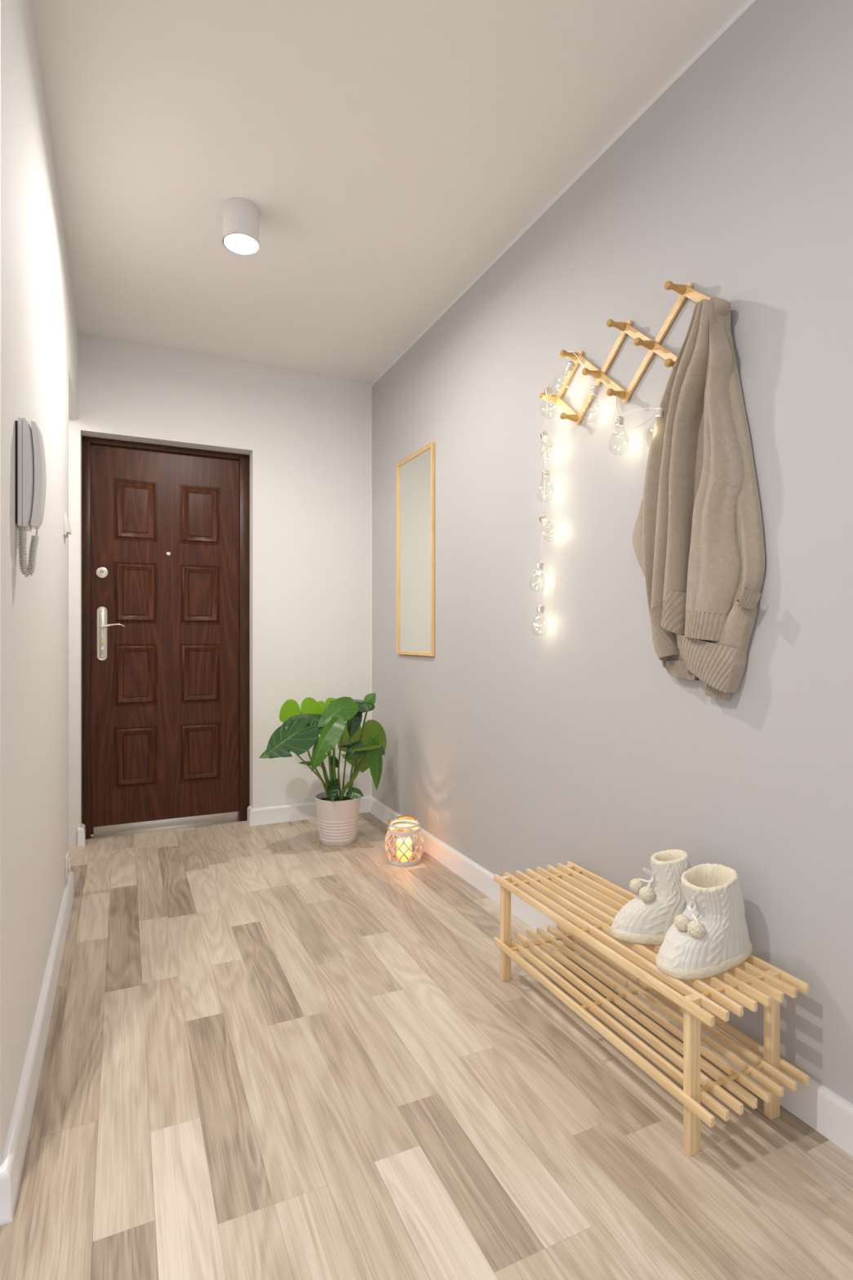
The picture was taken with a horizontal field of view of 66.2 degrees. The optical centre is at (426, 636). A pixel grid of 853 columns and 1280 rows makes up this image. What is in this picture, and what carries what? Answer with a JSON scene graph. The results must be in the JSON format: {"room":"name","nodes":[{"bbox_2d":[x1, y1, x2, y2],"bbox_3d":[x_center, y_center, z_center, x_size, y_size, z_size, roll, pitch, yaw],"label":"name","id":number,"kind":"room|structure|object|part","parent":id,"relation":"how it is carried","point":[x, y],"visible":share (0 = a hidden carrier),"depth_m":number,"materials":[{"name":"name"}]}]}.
{"room":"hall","nodes":[
{"label":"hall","id":0,"kind":"room"},
{"bbox_2d":[0,0,78,1165],"bbox_3d":[-1.811,-0.229,1.891,1.305,2.490,2.245,0,0,-25],"label":"wall","id":1,"kind":"structure","parent":0,"point":[39,331],"depth_m":1.50,"materials":[{"name":"white paint"}]},
{"bbox_2d":[15,417,45,577],"bbox_3d":[-0.814,-0.279,1.350,0.049,0.317,0.080,0,0,-25],"label":"phone","id":2,"kind":"object","parent":1,"relation":"attached to","point":[30,461],"visible":1,"depth_m":1.32,"materials":[{"name":"grey plastic"}]},
{"bbox_3d":[-0.834,-0.330,1.340,0.004,0.204,0.068,0,0,-25],"label":"plate","id":3,"kind":"part","parent":2,"relation":"part of","materials":[{"name":"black plastic"}]},
{"bbox_3d":[-0.806,-0.174,1.327,0.037,0.106,0.019,0,0,-25],"label":"coiled cord","id":4,"kind":"part","parent":2,"relation":"part of","materials":[{"name":"grey plastic"}]},
{"bbox_2d":[0,871,74,1225],"bbox_3d":[-1.661,0.972,1.591,1.326,0.088,1.616,0,0,-25],"label":"baseboard","id":5,"kind":"structure","parent":1,"relation":"attached to","point":[14,1153],"depth_m":1.42,"materials":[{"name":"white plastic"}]},
{"bbox_2d":[64,851,70,879],"bbox_3d":[-1.348,0.860,2.460,0.014,0.083,0.083,0,0,-25],"label":"wall socket","id":6,"kind":"object","parent":1,"relation":"attached to","point":[67,860],"visible":1,"depth_m":2.42,"materials":[{"name":"white plastic"}]},
{"bbox_2d":[63,511,71,537],"bbox_3d":[-1.321,-0.410,2.409,0.021,0.082,0.082,0,0,-25],"label":"light switch","id":7,"kind":"object","parent":1,"relation":"attached to","point":[67,531],"visible":1,"depth_m":2.38,"materials":[{"name":"white plastic"}]},
{"bbox_2d":[63,511,67,537],"bbox_3d":[-1.326,-0.410,2.406,0.009,0.082,0.082,0,0,-25],"label":"switch plate","id":8,"kind":"object","parent":7,"relation":"attached to","point":[65,517],"depth_m":2.37,"materials":[{"name":"white plastic"}]},
{"bbox_2d":[68,333,371,846],"bbox_3d":[-1.651,-0.229,3.340,2.815,2.490,0.250,0,0,-25],"label":"wall","id":9,"kind":"structure","parent":0,"point":[306,437],"depth_m":3.59,"materials":[{"name":"white paint"}]},
{"bbox_2d":[77,823,85,847],"bbox_3d":[-1.691,0.972,3.211,0.033,0.088,0.091,0,0,-25],"label":"baseboard","id":10,"kind":"structure","parent":9,"relation":"attached to","point":[81,831],"depth_m":3.17,"materials":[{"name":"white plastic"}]},
{"bbox_2d":[81,435,248,839],"bbox_3d":[-1.368,0.006,3.484,0.821,2.020,0.128,0,0,-25],"label":"door","id":11,"kind":"structure","parent":9,"relation":"in","point":[165,529],"depth_m":3.45,"materials":[{"name":"brown wood"}]},
{"bbox_3d":[-1.652,-0.015,3.332,0.050,0.277,0.007,0,0,-25],"label":"handle plate","id":12,"kind":"part","parent":11,"relation":"part of","materials":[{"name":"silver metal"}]},
{"bbox_3d":[-1.598,-0.055,3.331,0.115,0.026,0.044,0,0,-25],"label":"lever","id":13,"kind":"part","parent":11,"relation":"part of","materials":[{"name":"silver metal"}]},
{"bbox_2d":[246,795,371,826],"bbox_3d":[-0.650,0.972,3.694,0.700,0.088,0.091,0,0,-25],"label":"baseboard","id":14,"kind":"structure","parent":9,"relation":"attached to","point":[308,811],"depth_m":3.59,"materials":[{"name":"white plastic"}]},
{"bbox_2d":[30,0,748,383],"bbox_3d":[-0.791,-1.524,0.322,4.035,0.100,6.450,0,0,-25],"label":"ceiling","id":15,"kind":"structure","parent":0,"point":[387,153],"depth_m":1.94,"materials":[{"name":"paint"}]},
{"bbox_2d":[222,197,259,254],"bbox_3d":[-0.638,-1.413,2.256,0.124,0.122,0.124,0,0,-25],"label":"ceiling lamp","id":16,"kind":"object","parent":15,"relation":"attached to","point":[241,216],"visible":1,"depth_m":2.21,"materials":[{"name":"white metal"}]},
{"bbox_2d":[0,812,852,1279],"bbox_3d":[-0.825,1.016,0.257,3.918,0.001,6.360,0,0,-25],"label":"floor","id":17,"kind":"structure","parent":0,"point":[273,1051],"depth_m":1.38,"materials":[{"name":"brown wood"}]},
{"bbox_2d":[258,693,386,846],"bbox_3d":[-0.482,0.645,3.157,0.544,0.741,0.555,0,0,1],"label":"potted plant","id":18,"kind":"object","parent":17,"relation":"on","point":[337,810],"visible":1,"depth_m":3.15,"materials":[{"name":"green plant"}]},
{"bbox_3d":[-0.538,0.668,3.107,0.035,0.312,0.265,0,0,34],"label":"stem","id":19,"kind":"part","parent":18,"relation":"part of","materials":[{"name":"green plant"}]},
{"bbox_3d":[-0.568,0.603,3.302,0.194,0.439,0.040,0,0,26],"label":"stem","id":20,"kind":"part","parent":18,"relation":"part of","materials":[{"name":"green plant"}]},
{"bbox_3d":[-0.514,0.621,3.105,0.185,0.407,0.168,0,0,-25],"label":"stem","id":21,"kind":"part","parent":18,"relation":"part of","materials":[{"name":"green plant"}]},
{"bbox_3d":[-0.509,0.603,3.168,0.020,0.441,0.189,0,0,28],"label":"stem","id":22,"kind":"part","parent":18,"relation":"part of","materials":[{"name":"green plant"}]},
{"bbox_3d":[-0.498,0.586,3.346,0.023,0.471,0.158,0,0,-25],"label":"stem","id":23,"kind":"part","parent":18,"relation":"part of","materials":[{"name":"green plant"}]},
{"bbox_3d":[-0.462,0.619,3.139,0.012,0.408,0.173,0,0,5],"label":"stem","id":24,"kind":"part","parent":18,"relation":"part of","materials":[{"name":"green plant"}]},
{"bbox_3d":[-0.436,0.609,3.112,0.027,0.430,0.217,0,0,-2],"label":"stem","id":25,"kind":"part","parent":18,"relation":"part of","materials":[{"name":"green plant"}]},
{"bbox_3d":[-0.440,0.903,3.259,0.227,0.226,0.227,0,0,-25],"label":"pot","id":26,"kind":"part","parent":18,"relation":"part of","materials":[{"name":"white ceramic"}]},
{"bbox_3d":[-0.402,0.566,3.170,0.038,0.513,0.165,0,0,-25],"label":"stem","id":27,"kind":"part","parent":18,"relation":"part of","materials":[{"name":"green plant"}]},
{"bbox_3d":[-0.388,0.589,3.226,0.012,0.466,0.117,0,0,-41],"label":"stem","id":28,"kind":"part","parent":18,"relation":"part of","materials":[{"name":"green plant"}]},
{"bbox_3d":[-0.377,0.725,3.181,0.097,0.202,0.098,0,0,-25],"label":"stem","id":29,"kind":"part","parent":18,"relation":"part of","materials":[{"name":"green plant"}]},
{"bbox_3d":[-0.367,0.658,3.361,0.016,0.327,0.139,0,0,23],"label":"stem","id":30,"kind":"part","parent":18,"relation":"part of","materials":[{"name":"green plant"}]},
{"bbox_3d":[-0.327,0.663,3.203,0.172,0.322,0.026,0,0,36],"label":"stem","id":31,"kind":"part","parent":18,"relation":"part of","materials":[{"name":"green plant"}]},
{"bbox_3d":[-0.338,0.571,3.238,0.137,0.503,0.016,0,0,33],"label":"stem","id":32,"kind":"part","parent":18,"relation":"part of","materials":[{"name":"green plant"}]},
{"bbox_3d":[-0.323,0.679,3.190,0.106,0.290,0.155,0,0,-25],"label":"stem","id":33,"kind":"part","parent":18,"relation":"part of","materials":[{"name":"green plant"}]},
{"bbox_2d":[384,815,423,866],"bbox_3d":[-0.101,0.921,2.968,0.177,0.189,0.178,0,0,-25],"label":"lantern","id":34,"kind":"object","parent":17,"relation":"on","point":[404,826],"visible":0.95,"depth_m":2.92,"materials":[{"name":"white wicker"}]},
{"bbox_2d":[396,837,411,861],"bbox_3d":[-0.101,0.963,2.968,0.068,0.084,0.068,0,0,-25],"label":"candle","id":35,"kind":"object","parent":34,"relation":"in","point":[408,842],"visible":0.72,"depth_m":2.94,"materials":[{"name":"beige wax"}]},
{"bbox_2d":[493,861,809,1155],"bbox_3d":[0.492,0.863,1.647,0.289,0.306,0.806,0,0,-25],"label":"shoe rack","id":36,"kind":"object","parent":17,"relation":"on","point":[756,978],"visible":0.98,"depth_m":1.47,"materials":[{"name":"brown wood"}]},
{"bbox_3d":[0.234,0.864,1.940,0.028,0.304,0.019,0,0,-25],"label":"leg","id":37,"kind":"part","parent":36,"relation":"part of","materials":[{"name":"brown wood"}]},
{"bbox_3d":[0.443,0.864,2.037,0.028,0.304,0.019,0,0,-25],"label":"leg","id":38,"kind":"part","parent":36,"relation":"part of","materials":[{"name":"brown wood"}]},
{"bbox_2d":[610,848,691,945],"bbox_3d":[0.567,0.609,1.550,0.257,0.201,0.102,0,0,6],"label":"boot","id":39,"kind":"object","parent":36,"relation":"on","point":[646,918],"visible":0.78,"depth_m":1.52,"materials":[{"name":"white fabric"}]},
{"bbox_3d":[0.525,0.864,1.293,0.028,0.304,0.019,0,0,-25],"label":"leg","id":40,"kind":"part","parent":36,"relation":"part of","materials":[{"name":"brown wood"}]},
{"bbox_2d":[655,862,752,979],"bbox_3d":[0.618,0.613,1.441,0.272,0.194,0.123,0,0,-25],"label":"boot","id":41,"kind":"object","parent":36,"relation":"on","point":[710,938],"visible":1,"depth_m":1.40,"materials":[{"name":"white fabric"}]},
{"bbox_3d":[0.734,0.864,1.390,0.028,0.304,0.019,0,0,-25],"label":"leg","id":42,"kind":"part","parent":36,"relation":"part of","materials":[{"name":"brown wood"}]},
{"bbox_2d":[371,0,852,1103],"bbox_3d":[0.984,-0.229,1.145,0.120,2.490,6.450,0,0,-25],"label":"wall","id":43,"kind":"structure","parent":0,"point":[514,745],"depth_m":1.80,"materials":[{"name":"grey paint"}]},
{"bbox_2d":[396,441,435,656],"bbox_3d":[-0.060,-0.406,3.231,0.016,0.993,0.432,0,0,-25],"label":"wall mirror","id":44,"kind":"object","parent":43,"relation":"attached to","point":[415,474],"visible":1,"depth_m":3.21,"materials":[{"name":"brown wood"}]},
{"bbox_2d":[531,555,544,588],"bbox_3d":[0.394,-0.209,2.142,0.072,0.101,0.069,0,0,-25],"label":"string lights","id":45,"kind":"object","parent":43,"relation":"hanging from","point":[540,565],"depth_m":2.19,"materials":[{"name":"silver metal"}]},
{"bbox_2d":[534,589,546,632],"bbox_3d":[0.400,-0.083,2.129,0.072,0.137,0.059,0,0,-25],"label":"string lights","id":46,"kind":"object","parent":43,"relation":"hanging from","point":[540,608],"depth_m":2.18,"materials":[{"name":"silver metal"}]},
{"bbox_2d":[538,509,548,528],"bbox_3d":[0.408,-0.379,2.113,0.072,0.058,0.049,0,0,-25],"label":"string lights","id":47,"kind":"object","parent":43,"relation":"hanging from","point":[543,518],"depth_m":2.17,"materials":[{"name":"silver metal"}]},
{"bbox_2d":[540,415,553,455],"bbox_3d":[0.415,-0.639,2.097,0.072,0.130,0.066,0,0,-25],"label":"string lights","id":48,"kind":"object","parent":43,"relation":"hanging from","point":[544,436],"depth_m":2.16,"materials":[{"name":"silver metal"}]},
{"bbox_2d":[539,470,554,494],"bbox_3d":[0.415,-0.491,2.097,0.072,0.080,0.075,0,0,-25],"label":"string lights","id":49,"kind":"object","parent":43,"relation":"hanging from","point":[546,473],"depth_m":2.15,"materials":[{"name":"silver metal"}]},
{"bbox_2d":[544,356,575,403],"bbox_3d":[0.443,-0.797,2.036,0.072,0.113,0.154,0,0,-25],"label":"string lights","id":50,"kind":"object","parent":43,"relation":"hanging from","point":[570,366],"depth_m":2.09,"materials":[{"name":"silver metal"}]},
{"bbox_2d":[588,374,616,404],"bbox_3d":[0.527,-0.706,1.857,0.072,0.088,0.114,0,0,-25],"label":"string lights","id":51,"kind":"object","parent":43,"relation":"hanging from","point":[595,389],"depth_m":1.92,"materials":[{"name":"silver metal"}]},
{"bbox_2d":[368,796,852,1156],"bbox_3d":[0.977,0.972,0.994,0.021,0.088,6.182,0,0,-25],"label":"baseboard","id":52,"kind":"structure","parent":43,"relation":"attached to","point":[815,1104],"depth_m":1.77,"materials":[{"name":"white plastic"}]},
{"bbox_2d":[539,280,729,424],"bbox_3d":[0.545,-0.787,1.857,0.078,0.229,0.690,0,0,-25],"label":"coat rack","id":53,"kind":"object","parent":43,"relation":"attached to","point":[686,291],"visible":0.89,"depth_m":1.85,"materials":[{"name":"brown wood"}]},
{"bbox_2d":[632,297,764,699],"bbox_3d":[0.636,-0.330,1.629,0.092,0.957,0.410,0,0,-25],"label":"sweater","id":54,"kind":"object","parent":53,"relation":"hanging from","point":[698,537],"visible":1,"depth_m":1.54,"materials":[{"name":"beige fabric"}]},
{"bbox_2d":[614,395,664,435],"bbox_3d":[0.587,-0.581,1.727,0.072,0.155,0.179,0,0,-25],"label":"string lights","id":55,"kind":"object","parent":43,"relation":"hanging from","point":[619,423],"depth_m":1.80,"materials":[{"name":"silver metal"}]}
]}

